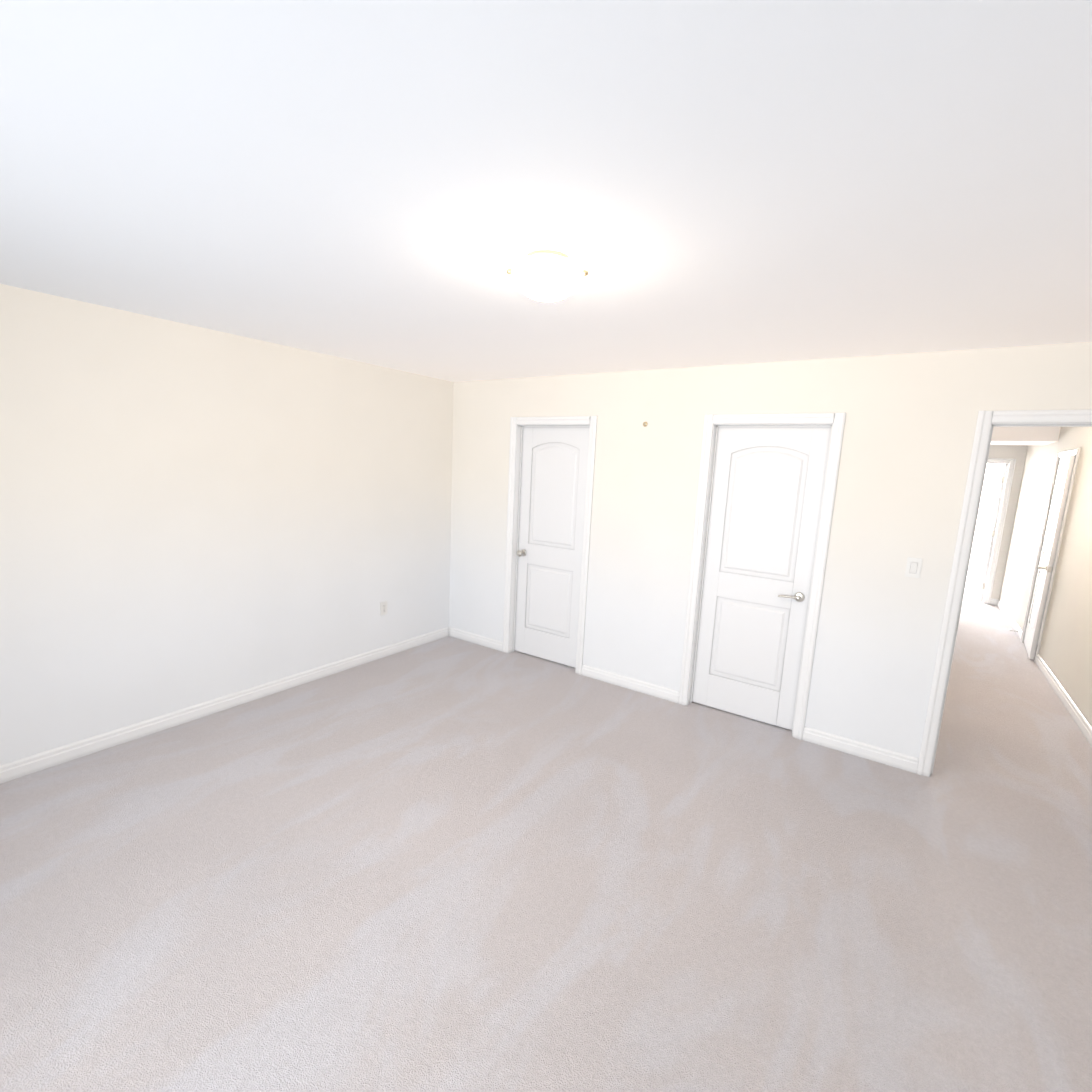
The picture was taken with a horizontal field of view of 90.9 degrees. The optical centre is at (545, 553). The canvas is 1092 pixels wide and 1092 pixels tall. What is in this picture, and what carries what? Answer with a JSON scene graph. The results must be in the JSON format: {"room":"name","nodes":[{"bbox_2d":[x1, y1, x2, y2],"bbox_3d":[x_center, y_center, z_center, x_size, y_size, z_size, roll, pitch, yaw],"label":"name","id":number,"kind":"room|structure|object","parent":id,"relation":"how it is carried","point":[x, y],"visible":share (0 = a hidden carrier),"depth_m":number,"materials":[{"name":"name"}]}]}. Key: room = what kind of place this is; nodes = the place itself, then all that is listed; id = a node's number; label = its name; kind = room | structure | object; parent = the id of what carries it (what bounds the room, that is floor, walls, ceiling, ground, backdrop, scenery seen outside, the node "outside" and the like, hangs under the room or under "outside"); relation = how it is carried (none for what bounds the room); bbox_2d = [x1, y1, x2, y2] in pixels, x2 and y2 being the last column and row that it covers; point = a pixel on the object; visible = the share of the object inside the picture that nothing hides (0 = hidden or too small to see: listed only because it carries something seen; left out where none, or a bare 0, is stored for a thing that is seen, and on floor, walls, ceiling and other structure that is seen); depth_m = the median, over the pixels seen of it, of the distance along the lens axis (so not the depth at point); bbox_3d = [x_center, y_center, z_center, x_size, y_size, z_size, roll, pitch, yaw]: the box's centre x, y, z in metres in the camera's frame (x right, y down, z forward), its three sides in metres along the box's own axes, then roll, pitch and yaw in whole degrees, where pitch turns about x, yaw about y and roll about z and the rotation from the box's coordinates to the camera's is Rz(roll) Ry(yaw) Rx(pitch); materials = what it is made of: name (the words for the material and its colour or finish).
{"room":"empty bedroom","nodes":[
{"label":"empty bedroom","id":0,"kind":"room"},
{"bbox_2d":[0,284,452,764],"bbox_3d":[-2.296,-0.130,3.235,0.115,2.433,4.990,9,11,33],"label":"wall","id":1,"kind":"structure","parent":0,"point":[191,515],"depth_m":3.29,"materials":[{"name":"beige paint"}]},
{"bbox_2d":[380,601,386,615],"bbox_3d":[-1.394,0.473,4.619,0.009,0.116,0.072,9,11,33],"label":"outlet","id":2,"kind":"object","parent":1,"relation":"attached to","point":[383,608],"visible":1,"depth_m":4.61,"materials":[{"name":"white plastic"}]},
{"bbox_2d":[0,627,918,783],"bbox_3d":[-0.294,1.343,2.054,4.871,0.096,4.762,9,11,33],"label":"baseboard","id":3,"kind":"structure","parent":1,"relation":"attached to","point":[22,767],"depth_m":3.50,"materials":[{"name":"white wood"}]},
{"bbox_2d":[0,568,1091,1091],"bbox_3d":[3.229,0.943,5.983,6.493,0.060,15.480,9,11,33],"label":"floor","id":4,"kind":"structure","parent":0,"point":[448,864],"depth_m":2.17,"materials":[{"name":"beige carpet"}]},
{"bbox_2d":[0,0,1091,381],"bbox_3d":[3.346,-1.544,5.575,6.493,0.120,15.480,9,11,33],"label":"ceiling","id":5,"kind":"structure","parent":0,"point":[400,184],"depth_m":1.34,"materials":[{"name":"white paint"}]},
{"bbox_2d":[507,250,587,301],"bbox_3d":[0.003,-0.968,1.897,0.254,0.135,0.250,9,11,33],"label":"light","id":6,"kind":"object","parent":5,"relation":"attached to","point":[546,275],"visible":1,"depth_m":1.82,"materials":[{"name":"white glass"}]},
{"bbox_2d":[991,427,1060,444],"bbox_3d":[5.370,-1.435,6.481,1.101,0.200,0.750,9,11,33],"label":"beam","id":7,"kind":"structure","parent":5,"relation":"attached to","point":[1024,435],"depth_m":6.06,"materials":[{"name":"white paint"}]},
{"bbox_2d":[449,342,1091,757],"bbox_3d":[1.132,-0.072,3.863,4.869,2.433,0.115,9,11,33],"label":"wall","id":8,"kind":"structure","parent":0,"point":[905,450],"depth_m":3.41,"materials":[{"name":"beige paint"}]},
{"bbox_2d":[503,416,597,674],"bbox_3d":[0.030,-0.084,4.607,0.845,2.114,0.133,9,11,33],"label":"trim","id":9,"kind":"structure","parent":8,"relation":"attached to","point":[517,424],"depth_m":4.62,"materials":[{"name":"white wood"}]},
{"bbox_2d":[514,427,589,667],"bbox_3d":[0.051,-0.058,4.641,0.718,2.032,0.187,9,11,33],"label":"closet door","id":10,"kind":"structure","parent":8,"relation":"in","point":[552,495],"depth_m":4.62,"materials":[{"name":"white wood"}]},
{"bbox_2d":[692,427,830,729],"bbox_3d":[1.447,0.160,3.711,0.730,2.032,0.159,9,11,33],"label":"closet door","id":11,"kind":"structure","parent":8,"relation":"in","point":[767,492],"depth_m":3.68,"materials":[{"name":"white wood"}]},
{"bbox_2d":[678,413,845,739],"bbox_3d":[1.429,0.135,3.675,0.857,2.114,0.133,9,11,33],"label":"trim","id":12,"kind":"structure","parent":8,"relation":"attached to","point":[835,422],"depth_m":3.55,"materials":[{"name":"white wood"}]},
{"bbox_2d":[905,557,922,577],"bbox_3d":[2.133,0.084,3.118,0.072,0.116,0.013,9,11,33],"label":"light switch","id":13,"kind":"object","parent":8,"relation":"attached to","point":[913,567],"visible":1,"depth_m":3.12,"materials":[{"name":"white plastic"}]},
{"bbox_2d":[917,409,1091,776],"bbox_3d":[2.677,0.328,2.855,0.899,2.114,0.151,9,11,33],"label":"trim","id":14,"kind":"structure","parent":8,"relation":"attached to","point":[987,422],"depth_m":2.97,"materials":[{"name":"white wood"}]},
{"bbox_2d":[970,464,999,563],"bbox_3d":[6.151,-0.707,9.171,3.830,2.433,6.610,9,11,33],"label":"wall","id":15,"kind":"structure","parent":0,"point":[983,510],"depth_m":11.08,"materials":[{"name":"paint"}]},
{"bbox_2d":[969,563,977,568],"bbox_3d":[6.749,0.320,10.309,3.602,0.096,4.068,9,11,33],"label":"baseboard","id":16,"kind":"structure","parent":15,"relation":"attached to","point":[974,566],"depth_m":11.25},
{"bbox_2d":[988,445,1027,598],"bbox_3d":[5.674,-0.599,8.375,3.715,2.433,0.115,9,11,33],"label":"wall","id":17,"kind":"structure","parent":0,"point":[1018,453],"depth_m":7.66,"materials":[{"name":"beige paint"}]},
{"bbox_2d":[973,464,1006,600],"bbox_3d":[6.747,-0.323,8.172,0.159,2.032,0.718,8,11,31],"label":"room door","id":18,"kind":"structure","parent":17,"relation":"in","point":[990,525],"depth_m":8.07,"materials":[{"name":"white wood"}]},
{"bbox_2d":[982,458,1015,604],"bbox_3d":[6.253,-0.349,8.010,0.845,2.114,0.151,9,11,33],"label":"trim","id":19,"kind":"structure","parent":17,"relation":"attached to","point":[1010,463],"depth_m":7.74,"materials":[{"name":"white wood"}]},
{"bbox_2d":[999,427,1091,726],"bbox_3d":[3.560,0.178,3.035,0.115,2.433,11.185,9,11,33],"label":"wall","id":20,"kind":"structure","parent":0,"point":[1065,652],"depth_m":4.94,"materials":[{"name":"beige paint"}]},
{"bbox_2d":[989,598,1091,746],"bbox_3d":[4.407,0.982,5.603,1.104,0.096,6.201,9,11,33],"label":"baseboard","id":21,"kind":"structure","parent":20,"relation":"attached to","point":[1079,719],"depth_m":4.54,"materials":[{"name":"white wood"}]},
{"bbox_2d":[1024,455,1074,659],"bbox_3d":[5.183,0.033,5.554,0.159,2.032,0.768,10,12,37],"label":"door","id":22,"kind":"structure","parent":20,"relation":"in","point":[1055,517],"depth_m":5.40,"materials":[{"name":"white wood"}]},
{"bbox_2d":[1020,447,1080,662],"bbox_3d":[5.236,0.012,5.513,0.151,2.114,0.894,9,11,33],"label":"trim","id":23,"kind":"structure","parent":20,"relation":"attached to","point":[1074,451],"depth_m":5.71,"materials":[{"name":"white wood"}]}
]}

